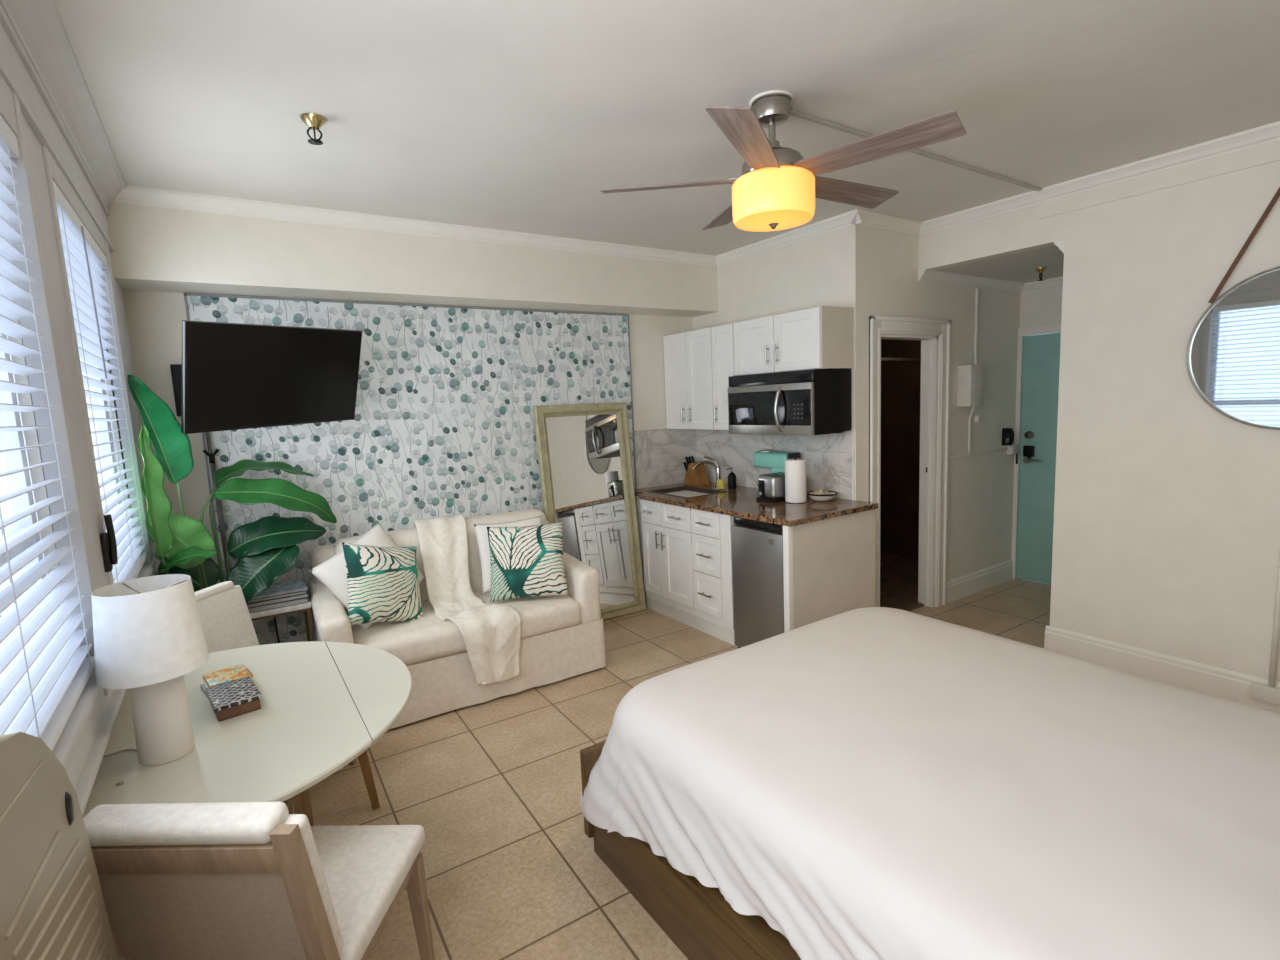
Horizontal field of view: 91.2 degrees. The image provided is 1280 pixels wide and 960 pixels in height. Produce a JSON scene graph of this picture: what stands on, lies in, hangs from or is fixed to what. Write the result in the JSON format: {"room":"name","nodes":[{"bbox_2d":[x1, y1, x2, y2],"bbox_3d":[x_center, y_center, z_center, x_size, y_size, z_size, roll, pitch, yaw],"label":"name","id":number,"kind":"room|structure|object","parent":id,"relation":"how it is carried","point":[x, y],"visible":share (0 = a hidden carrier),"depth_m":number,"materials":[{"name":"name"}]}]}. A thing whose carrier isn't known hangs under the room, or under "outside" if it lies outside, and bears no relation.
{"room":"studio apartment","nodes":[
{"label":"studio apartment","id":0,"kind":"room"},
{"bbox_2d":[0,3,160,815],"bbox_3d":[-1.159,0.181,1.070,0.160,2.733,5.428,-7,8,-33],"label":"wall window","id":1,"kind":"structure","parent":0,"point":[28,419],"depth_m":1.67,"materials":[{"name":"paint"}]},
{"bbox_2d":[0,314,45,594],"bbox_3d":[-1.061,-0.107,0.808,0.035,1.420,1.870,-7,8,-33],"label":"window","id":2,"kind":"structure","parent":1,"relation":"attached to","point":[13,460],"depth_m":1.53,"materials":[{"name":"clear glass"}]},
{"bbox_2d":[0,115,94,750],"bbox_3d":[-1.006,-0.098,0.846,0.057,1.327,1.766,-7,8,-33],"label":"blind","id":3,"kind":"object","parent":1,"relation":"attached to","point":[45,671],"visible":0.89,"depth_m":1.37,"materials":[{"name":"white plastic"}]},
{"bbox_2d":[53,181,147,582],"bbox_3d":[-2.025,-0.267,2.363,0.064,1.337,1.076,-7,8,-33],"label":"blind","id":4,"kind":"object","parent":1,"relation":"attached to","point":[85,261],"visible":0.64,"depth_m":2.35,"materials":[{"name":"white plastic"}]},
{"bbox_2d":[87,363,121,515],"bbox_3d":[-2.083,-0.266,2.324,0.035,1.450,1.180,-7,8,-33],"label":"window","id":5,"kind":"structure","parent":1,"relation":"attached to","point":[101,426],"depth_m":2.76,"materials":[{"name":"clear glass"}]},
{"bbox_2d":[99,514,117,571],"bbox_3d":[-1.641,0.194,1.934,0.037,0.176,0.036,-7,8,-33],"label":"window latch","id":6,"kind":"structure","parent":1,"relation":"attached to","point":[107,539],"depth_m":1.93,"materials":[{"name":"metal"}]},
{"bbox_2d":[123,290,692,644],"bbox_3d":[-1.149,-0.230,4.370,3.881,2.733,0.116,-7,8,-33],"label":"wall","id":7,"kind":"structure","parent":0,"point":[443,424],"depth_m":4.08,"materials":[{"name":"paper"}]},
{"bbox_2d":[170,320,361,433],"bbox_3d":[-2.088,-0.528,3.317,0.800,0.519,0.906,1,8,29],"label":"tv","id":8,"kind":"object","parent":7,"relation":"attached to","point":[230,376],"visible":1,"depth_m":3.09,"materials":[{"name":"black plastic"}]},
{"bbox_2d":[274,616,279,642],"bbox_3d":[-2.144,0.956,3.717,0.026,0.610,0.013,-5,7,-16],"label":"power cable","id":9,"kind":"object","parent":7,"relation":"attached to","point":[275,616],"visible":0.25,"depth_m":3.70,"materials":[{"name":"black plastic"}]},
{"bbox_2d":[184,293,636,543],"bbox_3d":[-1.220,-0.002,4.280,2.836,2.310,0.022,-7,8,-33],"label":"trim","id":10,"kind":"structure","parent":7,"relation":"attached to","point":[185,295],"depth_m":3.89,"materials":[{"name":"grey wood"}]},
{"bbox_2d":[107,203,717,316],"bbox_3d":[-1.068,-1.364,4.067,3.841,0.416,0.329,-7,8,-33],"label":"beam","id":11,"kind":"structure","parent":0,"point":[157,249],"depth_m":3.60,"materials":[{"name":"paint"}]},
{"bbox_2d":[113,185,716,266],"bbox_3d":[-0.927,-1.525,3.915,3.741,0.072,0.054,-7,8,-33],"label":"trim","id":12,"kind":"structure","parent":11,"relation":"attached to","point":[133,195],"depth_m":3.55,"materials":[{"name":"paint"}]},
{"bbox_2d":[54,0,1279,255],"bbox_3d":[0.600,-1.453,2.098,4.548,0.100,5.628,-7,8,-33],"label":"ceiling","id":13,"kind":"structure","parent":0,"point":[508,115],"depth_m":2.27,"materials":[{"name":"paint"}]},
{"bbox_2d":[0,0,125,208],"bbox_3d":[-1.037,-1.120,0.830,0.092,0.105,5.099,-7,8,-33],"label":"trim","id":14,"kind":"structure","parent":13,"relation":"attached to","point":[38,24],"depth_m":1.94,"materials":[{"name":"paint"}]},
{"bbox_2d":[300,113,325,144],"bbox_3d":[-1.220,-1.310,2.346,0.086,0.086,0.086,-7,8,-33],"label":"sprinkler","id":15,"kind":"object","parent":13,"relation":"attached to","point":[314,121],"visible":1,"depth_m":2.33,"materials":[{"name":"gold metal"}]},
{"bbox_2d":[600,90,965,231],"bbox_3d":[0.541,-1.205,2.408,1.252,0.468,1.296,-7,8,-33],"label":"ceiling fan","id":16,"kind":"object","parent":13,"relation":"hanging from","point":[777,188],"visible":1,"depth_m":2.27,"materials":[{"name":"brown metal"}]},
{"bbox_2d":[736,209,812,230],"bbox_3d":[0.515,-0.995,2.419,0.292,0.011,0.292,-7,8,-33],"label":"diffuser","id":17,"kind":"object","parent":16,"relation":"attached to","point":[749,219],"depth_m":2.37,"materials":[{"name":"yellow glass"}]},
{"bbox_2d":[790,109,1041,190],"bbox_3d":[1.381,-1.540,2.977,2.167,0.012,0.025,-7,8,-33],"label":"trim","id":18,"kind":"structure","parent":13,"relation":"attached to","point":[794,113],"depth_m":2.95,"materials":[{"name":"paint"}]},
{"bbox_2d":[291,551,1050,959],"bbox_3d":[1.383,1.256,2.882,6.140,0.092,5.628,-7,8,-33],"label":"floor","id":19,"kind":"structure","parent":0,"point":[513,871],"depth_m":2.66,"materials":[{"name":"tile"}]},
{"bbox_2d":[0,732,118,959],"bbox_3d":[-0.797,0.921,0.871,0.054,1.282,0.761,-7,8,-33],"label":"air conditioner","id":20,"kind":"object","parent":19,"relation":"on","point":[52,904],"visible":1,"depth_m":0.85,"materials":[{"name":"beige plastic"}]},
{"bbox_2d":[202,432,230,573],"bbox_3d":[-2.317,0.426,3.496,0.082,1.750,0.055,-1,7,8],"label":"support pole","id":21,"kind":"object","parent":19,"relation":"on","point":[210,454],"visible":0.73,"depth_m":3.46,"materials":[{"name":"black metal"}]},
{"bbox_2d":[127,374,336,602],"bbox_3d":[-2.093,0.391,3.281,0.444,1.853,0.872,3,9,36],"label":"plant","id":22,"kind":"object","parent":19,"relation":"on","point":[266,548],"visible":0.84,"depth_m":3.20,"materials":[{"name":"green plant"}]},
{"bbox_2d":[83,641,411,825],"bbox_3d":[-1.180,1.069,2.018,0.892,0.740,1.260,-7,8,-33],"label":"table","id":23,"kind":"object","parent":19,"relation":"on","point":[323,705],"visible":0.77,"depth_m":1.80,"materials":[{"name":"paint"}]},
{"bbox_2d":[91,574,208,765],"bbox_3d":[-1.305,0.509,1.652,0.281,0.470,0.240,-7,8,-33],"label":"table lamp","id":24,"kind":"object","parent":23,"relation":"on","point":[148,633],"visible":0.96,"depth_m":1.61,"materials":[{"name":"fabric"}]},
{"bbox_2d":[200,684,208,698],"bbox_3d":[-1.375,0.687,2.086,0.140,0.016,0.124,5,10,45],"label":"box","id":25,"kind":"object","parent":23,"relation":"on","point":[202,686],"visible":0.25,"depth_m":2.06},
{"bbox_3d":[-1.372,0.669,2.087,0.124,0.016,0.140,-8,9,-39],"label":"box","id":26,"kind":"object","parent":25,"relation":"on","visible":0},
{"bbox_2d":[202,664,252,686],"bbox_3d":[-1.375,0.654,2.089,0.120,0.012,0.130,-9,10,-43],"label":"box","id":27,"kind":"object","parent":26,"relation":"on","point":[240,671],"visible":0.88,"depth_m":2.08,"materials":[{"name":"multicoloured cardboard"}]},
{"bbox_2d":[206,676,261,720],"bbox_3d":[-1.267,0.681,1.954,0.122,0.050,0.182,-9,9,-41],"label":"box","id":28,"kind":"object","parent":23,"relation":"on","point":[241,696],"visible":1,"depth_m":1.91,"materials":[{"name":"cardboard"}]},
{"bbox_2d":[83,801,434,959],"bbox_3d":[-0.845,1.041,1.492,0.471,0.896,0.575,-2,7,3],"label":"dining chair","id":29,"kind":"object","parent":19,"relation":"on","point":[219,880],"visible":0.86,"depth_m":1.22,"materials":[{"name":"wood"}]},
{"bbox_2d":[194,581,356,813],"bbox_3d":[-1.664,0.924,2.720,0.575,0.896,0.471,-1,7,9],"label":"dining chair","id":30,"kind":"object","parent":19,"relation":"on","point":[226,622],"visible":0.09,"depth_m":2.80,"materials":[{"name":"fabric"}]},
{"bbox_2d":[249,597,313,640],"bbox_3d":[-2.017,0.981,3.526,0.330,0.615,0.320,-7,8,-32],"label":"side table","id":31,"kind":"object","parent":19,"relation":"on","point":[305,607],"visible":0.21,"depth_m":3.40,"materials":[{"name":"wood"}]},
{"bbox_2d":[248,597,308,612],"bbox_3d":[-2.013,0.664,3.468,0.300,0.027,0.250,-7,8,-32],"label":"book","id":32,"kind":"object","parent":31,"relation":"on","point":[303,600],"visible":0.25,"depth_m":3.37,"materials":[{"name":"white paper"}]},
{"bbox_2d":[247,591,308,607],"bbox_3d":[-2.011,0.639,3.467,0.295,0.022,0.250,-7,8,-33],"label":"book","id":33,"kind":"object","parent":32,"relation":"on","point":[267,602],"visible":0.25,"depth_m":3.36,"materials":[{"name":"grey paper"}]},
{"bbox_2d":[246,590,306,603],"bbox_3d":[-2.009,0.619,3.467,0.285,0.016,0.245,-7,8,-30],"label":"book","id":34,"kind":"object","parent":33,"relation":"on","point":[305,591],"visible":0.36,"depth_m":3.37,"materials":[{"name":"grey paper"}]},
{"bbox_2d":[251,578,307,599],"bbox_3d":[-2.006,0.602,3.467,0.275,0.014,0.240,-7,8,-33],"label":"book","id":35,"kind":"object","parent":34,"relation":"on","point":[297,585],"visible":0.73,"depth_m":3.44,"materials":[{"name":"grey paper"}]},
{"bbox_2d":[308,509,605,728],"bbox_3d":[-1.101,0.743,3.794,1.569,0.913,0.891,-7,8,-30],"label":"sofa","id":36,"kind":"object","parent":19,"relation":"on","point":[562,636],"visible":0.48,"depth_m":3.60,"materials":[{"name":"beige fabric"}]},
{"bbox_2d":[309,523,425,629],"bbox_3d":[-1.516,0.535,3.548,0.253,0.526,0.600,1,8,28],"label":"throw pillow","id":37,"kind":"object","parent":36,"relation":"on","point":[332,573],"visible":0.3,"depth_m":3.39,"materials":[{"name":"white fabric"}]},
{"bbox_2d":[334,527,428,615],"bbox_3d":[-1.514,0.552,3.832,0.627,0.472,0.253,-7,8,-30],"label":"cushion","id":38,"kind":"object","parent":36,"relation":"on","point":[407,537],"depth_m":3.81,"materials":[{"name":"fabric"}]},
{"bbox_2d":[342,542,422,625],"bbox_3d":[-1.404,0.569,3.445,0.232,0.511,0.536,3,9,38],"label":"throw pillow","id":39,"kind":"object","parent":36,"relation":"on","point":[383,582],"visible":0.98,"depth_m":3.37,"materials":[{"name":"green fabric"}]},
{"bbox_2d":[351,590,580,665],"bbox_3d":[-1.030,0.828,3.692,1.265,0.182,0.629,-7,8,-30],"label":"seat cushion","id":40,"kind":"object","parent":36,"relation":"on","point":[426,640],"depth_m":3.41,"materials":[{"name":"beige fabric"}]},
{"bbox_2d":[412,514,520,685],"bbox_3d":[-1.082,0.672,3.768,0.385,0.836,0.955,-7,8,-33],"label":"throw blanket","id":41,"kind":"object","parent":36,"relation":"on","point":[491,634],"visible":0.98,"depth_m":3.60,"materials":[{"name":"beige fabric"}]},
{"bbox_2d":[465,509,546,591],"bbox_3d":[-0.944,0.475,4.170,0.708,0.489,0.256,-7,8,-30],"label":"cushion","id":42,"kind":"object","parent":36,"relation":"on","point":[475,572],"depth_m":4.01,"materials":[{"name":"white fabric"}]},
{"bbox_2d":[474,515,542,593],"bbox_3d":[-0.791,0.458,3.913,0.449,0.411,0.221,-4,7,-16],"label":"throw pillow","id":43,"kind":"object","parent":36,"relation":"on","point":[480,529],"visible":0.21,"depth_m":3.87,"materials":[{"name":"white fabric"}]},
{"bbox_2d":[487,521,568,602],"bbox_3d":[-0.683,0.490,3.801,0.465,0.419,0.245,-4,7,-10],"label":"throw pillow","id":44,"kind":"object","parent":36,"relation":"on","point":[526,561],"visible":1,"depth_m":3.74,"materials":[{"name":"green fabric"}]},
{"bbox_2d":[533,402,645,620],"bbox_3d":[-0.360,0.247,4.716,0.762,1.632,0.216,-7,8,-32],"label":"leaning mirror","id":45,"kind":"object","parent":19,"relation":"on","point":[584,451],"visible":0.86,"depth_m":4.75,"materials":[{"name":"painted wood"},{"name":"mirrored glass"}]},
{"bbox_2d":[635,490,706,630],"bbox_3d":[0.430,0.559,4.921,0.818,0.894,0.880,-7,8,-33],"label":"base cabinet","id":46,"kind":"object","parent":19,"relation":"on","point":[665,530],"visible":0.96,"depth_m":4.61,"materials":[{"name":"white wood"}]},
{"bbox_2d":[635,483,877,526],"bbox_3d":[0.677,0.203,4.498,0.800,0.174,1.802,-7,8,-33],"label":"countertop","id":47,"kind":"structure","parent":46,"relation":"on","point":[741,502],"depth_m":4.08,"materials":[{"name":"stone"}]},
{"bbox_2d":[649,486,728,497],"bbox_3d":[0.365,0.173,4.846,0.398,0.174,0.528,-7,8,-33],"label":"sink basin","id":48,"kind":"object","parent":47,"relation":"in","point":[709,491],"depth_m":4.97,"materials":[{"name":"silver metal"}]},
{"bbox_2d":[683,456,709,485],"bbox_3d":[0.465,-0.081,5.238,0.110,0.227,0.238,-7,8,-33],"label":"knife block","id":49,"kind":"object","parent":47,"relation":"on","point":[699,476],"visible":0.89,"depth_m":5.19,"materials":[{"name":"brown wood"}]},
{"bbox_2d":[692,456,720,486],"bbox_3d":[0.530,-0.066,5.022,0.248,0.244,0.118,-3,7,-3],"label":"kitchen faucet","id":50,"kind":"object","parent":47,"relation":"on","point":[717,468],"visible":0.91,"depth_m":4.98,"materials":[{"name":"silver metal"}]},
{"bbox_2d":[717,479,725,488],"bbox_3d":[0.632,0.033,4.879,0.040,0.075,0.070,-7,8,-33],"label":"sponge","id":51,"kind":"object","parent":47,"relation":"on","point":[720,482],"visible":1,"depth_m":4.86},
{"bbox_2d":[726,467,735,488],"bbox_3d":[0.708,-0.015,4.865,0.083,0.166,0.064,-7,8,-33],"label":"soap dispenser","id":52,"kind":"object","parent":47,"relation":"on","point":[731,477],"visible":1,"depth_m":4.85,"materials":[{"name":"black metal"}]},
{"bbox_2d":[756,472,784,502],"bbox_3d":[0.924,0.045,4.262,0.255,0.176,0.176,-7,8,-32],"label":"toaster","id":53,"kind":"object","parent":47,"relation":"on","point":[771,486],"visible":0.83,"depth_m":4.18,"materials":[{"name":"metal"}]},
{"bbox_2d":[753,449,800,491],"bbox_3d":[0.991,-0.059,4.529,0.160,0.312,0.345,-7,8,-33],"label":"coffee maker","id":54,"kind":"object","parent":47,"relation":"on","point":[772,459],"visible":0.53,"depth_m":4.45,"materials":[{"name":"green plastic"}]},
{"bbox_2d":[785,458,805,502],"bbox_3d":[1.026,0.001,4.131,0.136,0.288,0.136,-7,8,-33],"label":"paper towel roll","id":55,"kind":"object","parent":47,"relation":"on","point":[795,469],"visible":1,"depth_m":4.08,"materials":[{"name":"white paper"}]},
{"bbox_2d":[807,490,837,501],"bbox_3d":[1.208,0.109,4.150,0.194,0.053,0.194,-7,8,-33],"label":"bowl","id":56,"kind":"object","parent":47,"relation":"on","point":[820,498],"visible":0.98,"depth_m":4.09,"materials":[{"name":"white ceramic"}]},
{"bbox_2d":[580,740,800,959],"bbox_3d":[1.055,0.844,1.778,1.608,1.050,2.210,-7,8,-33],"label":"bed","id":57,"kind":"object","parent":19,"relation":"on","point":[696,917],"visible":0.21,"depth_m":1.82,"materials":[{"name":"brown wood"}]},
{"bbox_2d":[580,607,1279,959],"bbox_3d":[1.080,0.940,1.811,1.787,0.473,2.375,-7,8,-33],"label":"duvet","id":58,"kind":"object","parent":57,"relation":"on","point":[866,783],"visible":1,"depth_m":1.58,"materials":[{"name":"fabric"}]},
{"bbox_2d":[691,508,737,646],"bbox_3d":[0.789,0.610,4.388,0.818,0.894,0.406,-7,8,-33],"label":"base cabinet","id":59,"kind":"object","parent":19,"relation":"on","point":[712,532],"visible":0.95,"depth_m":4.18,"materials":[{"name":"white wood"}]},
{"bbox_2d":[732,517,783,647],"bbox_3d":[0.961,0.658,3.984,0.606,0.884,0.435,-7,8,-33],"label":"mini fridge","id":60,"kind":"object","parent":19,"relation":"on","point":[757,546],"visible":0.44,"depth_m":3.81,"materials":[{"name":"metal"}]},
{"bbox_2d":[783,509,874,632],"bbox_3d":[1.175,0.662,3.835,0.794,0.894,0.042,-7,8,-33],"label":"end panel","id":61,"kind":"object","parent":19,"relation":"on","point":[829,564],"visible":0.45,"depth_m":3.77,"materials":[{"name":"white wood"}]},
{"bbox_2d":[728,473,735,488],"bbox_3d":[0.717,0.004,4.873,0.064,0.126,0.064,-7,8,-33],"label":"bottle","id":62,"kind":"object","parent":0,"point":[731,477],"depth_m":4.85,"materials":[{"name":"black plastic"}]},
{"bbox_2d":[693,225,857,500],"bbox_3d":[0.961,-0.376,4.797,0.120,2.733,1.734,-7,8,-33],"label":"wall","id":63,"kind":"structure","parent":0,"point":[822,270],"depth_m":4.30,"materials":[{"name":"paint"}]},
{"bbox_2d":[663,327,713,429],"bbox_3d":[0.484,-0.792,4.997,0.342,0.760,0.604,-7,8,-33],"label":"upper cabinet","id":64,"kind":"object","parent":63,"relation":"attached to","point":[687,355],"visible":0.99,"depth_m":4.90,"materials":[{"name":"white wood"}]},
{"bbox_2d":[711,323,735,429],"bbox_3d":[0.719,-0.759,4.648,0.342,0.760,0.236,-7,8,-33],"label":"upper cabinet","id":65,"kind":"object","parent":63,"relation":"attached to","point":[722,336],"visible":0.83,"depth_m":4.59,"materials":[{"name":"white wood"}]},
{"bbox_2d":[634,428,852,499],"bbox_3d":[0.675,-0.131,4.579,0.646,0.473,1.616,-7,8,-33],"label":"backsplash","id":66,"kind":"structure","parent":63,"relation":"attached to","point":[660,454],"depth_m":5.02,"materials":[{"name":"stone"}]},
{"bbox_2d":[806,462,813,478],"bbox_3d":[1.182,-0.066,4.388,0.008,0.120,0.080,-7,8,-33],"label":"outlet plate","id":67,"kind":"object","parent":66,"relation":"attached to","point":[809,465],"visible":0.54,"depth_m":4.38,"materials":[{"name":"white plastic"}]},
{"bbox_2d":[716,209,861,266],"bbox_3d":[0.965,-1.667,4.388,0.054,0.072,1.355,-7,8,-33],"label":"trim","id":68,"kind":"structure","parent":63,"relation":"attached to","point":[841,221],"depth_m":4.28,"materials":[{"name":"paint"}]},
{"bbox_2d":[733,306,853,375],"bbox_3d":[0.998,-0.913,4.205,0.352,0.375,0.774,-7,8,-33],"label":"upper cabinet","id":69,"kind":"object","parent":63,"relation":"attached to","point":[822,337],"visible":0.99,"depth_m":3.98,"materials":[{"name":"white wood"}]},
{"bbox_2d":[728,369,850,435],"bbox_3d":[0.970,-0.517,4.227,0.438,0.405,0.760,-7,8,-33],"label":"microwave","id":70,"kind":"object","parent":69,"relation":"attached to","point":[812,402],"visible":1,"depth_m":4.00,"materials":[{"name":"metal"}]},
{"bbox_2d":[852,432,854,500],"bbox_3d":[1.391,-0.088,4.081,0.013,0.448,0.010,-7,8,-33],"label":"trim","id":71,"kind":"structure","parent":63,"relation":"attached to","point":[853,433],"depth_m":4.08,"materials":[{"name":"white wood"}]},
{"bbox_2d":[850,209,920,235],"bbox_3d":[1.607,-1.651,4.030,0.716,0.072,0.054,-7,8,-33],"label":"trim","id":72,"kind":"structure","parent":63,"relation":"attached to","point":[869,219],"depth_m":4.01,"materials":[{"name":"paint"}]},
{"bbox_2d":[880,339,920,558],"bbox_3d":[1.826,-0.428,5.448,2.039,2.600,1.616,-7,8,-33],"label":"wall","id":73,"kind":"structure","parent":0,"point":[900,380],"depth_m":6.08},
{"bbox_2d":[881,358,920,360],"bbox_3d":[1.863,-1.005,5.210,1.919,0.025,0.025,-7,8,-33],"label":"shower curtain rod","id":74,"kind":"object","parent":73,"relation":"attached to","point":[882,359],"visible":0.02,"depth_m":5.47,"materials":[{"name":"metal"}]},
{"bbox_2d":[949,448,1006,458],"bbox_3d":[2.686,-0.212,4.918,0.962,0.017,0.012,-7,8,-33],"label":"trim","id":75,"kind":"structure","parent":73,"relation":"attached to","point":[1005,449],"depth_m":4.88,"materials":[{"name":"paint"}]},
{"bbox_2d":[858,225,1020,603],"bbox_3d":[2.274,-0.422,4.700,2.161,2.733,0.120,-7,8,-33],"label":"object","id":76,"kind":"structure","parent":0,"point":[980,487],"depth_m":4.78,"materials":[{"name":"paint"}]},
{"bbox_2d":[868,315,950,606],"bbox_3d":[1.863,-0.059,4.439,0.908,2.115,0.152,-7,8,-33],"label":"door frame","id":77,"kind":"structure","parent":76,"relation":"attached to","point":[935,347],"depth_m":4.54,"materials":[{"name":"paint"}]},
{"bbox_2d":[957,288,984,454],"bbox_3d":[2.474,-0.803,4.666,0.217,1.240,0.100,-7,8,-33],"label":"electrical box","id":78,"kind":"object","parent":76,"relation":"attached to","point":[970,391],"visible":1,"depth_m":4.64,"materials":[{"name":"paint"}]},
{"bbox_2d":[974,414,982,423],"bbox_3d":[2.612,-0.471,4.832,0.072,0.072,0.030,-7,8,-33],"label":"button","id":79,"kind":"object","parent":76,"relation":"attached to","point":[978,418],"visible":1,"depth_m":4.82,"materials":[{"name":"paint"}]},
{"bbox_2d":[946,559,1012,603],"bbox_3d":[2.758,0.808,5.059,1.022,0.165,0.018,-7,8,-33],"label":"baseboard","id":80,"kind":"structure","parent":76,"relation":"attached to","point":[963,586],"depth_m":5.02,"materials":[{"name":"paint"}]},
{"bbox_2d":[1002,428,1013,445],"bbox_3d":[2.981,-0.349,5.063,0.070,0.144,0.077,-7,8,-33],"label":"intercom","id":81,"kind":"object","parent":76,"relation":"attached to","point":[1007,433],"visible":1,"depth_m":5.06,"materials":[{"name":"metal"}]},
{"bbox_2d":[1006,443,1017,454],"bbox_3d":[3.053,-0.256,5.137,0.100,0.090,0.050,-7,8,-33],"label":"junction box","id":82,"kind":"object","parent":76,"relation":"attached to","point":[1013,449],"visible":0.8,"depth_m":5.11,"materials":[{"name":"white plastic"}]},
{"bbox_2d":[935,245,1063,282],"bbox_3d":[2.880,-1.510,4.265,1.405,0.080,1.104,-7,8,-33],"label":"ceiling","id":83,"kind":"structure","parent":0,"point":[1019,267],"depth_m":4.27,"materials":[{"name":"paint"}]},
{"bbox_2d":[1035,267,1046,280],"bbox_3d":[2.801,-1.437,4.377,0.072,0.086,0.072,-7,8,-33],"label":"sprinkler","id":84,"kind":"object","parent":83,"relation":"attached to","point":[1040,270],"visible":1,"depth_m":4.36,"materials":[{"name":"gold metal"}]},
{"bbox_2d":[1016,287,1062,570],"bbox_3d":[3.469,-0.481,4.759,0.100,2.733,1.104,-7,8,-33],"label":"wall","id":85,"kind":"structure","parent":0,"point":[1044,307],"depth_m":4.96,"materials":[{"name":"paint"}]},
{"bbox_2d":[1011,324,1060,583],"bbox_3d":[3.409,-0.159,4.815,0.107,2.085,0.994,-7,8,-33],"label":"door","id":86,"kind":"structure","parent":85,"relation":"in","point":[1039,357],"depth_m":5.10,"materials":[{"name":"teal paint"}]},
{"bbox_2d":[918,160,1279,682],"bbox_3d":[3.048,-0.229,2.873,0.110,2.733,3.794,-7,8,-33],"label":"wall","id":87,"kind":"structure","parent":0,"point":[1166,527],"depth_m":3.28,"materials":[{"name":"paint"}]},
{"bbox_2d":[918,240,1063,293],"bbox_3d":[2.796,-1.424,4.216,1.415,0.072,1.104,-7,8,-33],"label":"trim","id":88,"kind":"structure","parent":87,"relation":"attached to","point":[926,276],"depth_m":4.68,"materials":[{"name":"paint"}]},
{"bbox_2d":[919,121,1279,235],"bbox_3d":[2.922,-1.539,2.664,0.054,0.072,3.794,-7,8,-33],"label":"trim","id":89,"kind":"structure","parent":87,"relation":"attached to","point":[1270,132],"depth_m":3.29,"materials":[{"name":"paint"}]},
{"bbox_2d":[1037,140,1279,219],"bbox_3d":[3.152,-1.436,2.373,0.012,0.088,3.040,-7,8,-33],"label":"trim","id":90,"kind":"structure","parent":87,"relation":"attached to","point":[1269,152],"depth_m":3.13,"materials":[{"name":"paint"}]},
{"bbox_2d":[1044,625,1279,712],"bbox_3d":[3.340,1.080,2.663,0.128,0.165,2.916,-7,8,-33],"label":"baseboard","id":91,"kind":"structure","parent":87,"relation":"attached to","point":[1204,678],"depth_m":3.37,"materials":[{"name":"paint"}]},
{"bbox_2d":[1186,187,1279,429],"bbox_3d":[2.932,-0.844,2.795,0.040,1.240,0.744,-7,8,-33],"label":"round mirror","id":92,"kind":"object","parent":87,"relation":"hanging from","point":[1233,353],"visible":1,"depth_m":2.96,"materials":[{"name":"metal"}]},
{"bbox_2d":[1190,269,1279,426],"bbox_3d":[2.951,-0.599,2.831,0.014,0.724,0.724,-7,8,-33],"label":"mirror glass","id":93,"kind":"object","parent":92,"relation":"attached to","point":[1235,343],"depth_m":2.97,"materials":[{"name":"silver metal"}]},
{"bbox_2d":[1249,549,1279,705],"bbox_3d":[2.996,0.602,2.957,0.042,0.930,0.120,-7,8,-33],"label":"conduit","id":94,"kind":"object","parent":87,"relation":"attached to","point":[1269,693],"visible":1,"depth_m":2.98,"materials":[{"name":"paint"}]},
{"label":"outside","id":95,"kind":"structure","parent":0,"visible":0},
{"bbox_2d":[0,529,14,616],"bbox_3d":[-5.637,1.062,3.976,3.250,2.660,0.180,-7,8,-33],"label":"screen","id":96,"kind":"object","parent":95,"point":[6,583],"visible":0.02,"depth_m":4.61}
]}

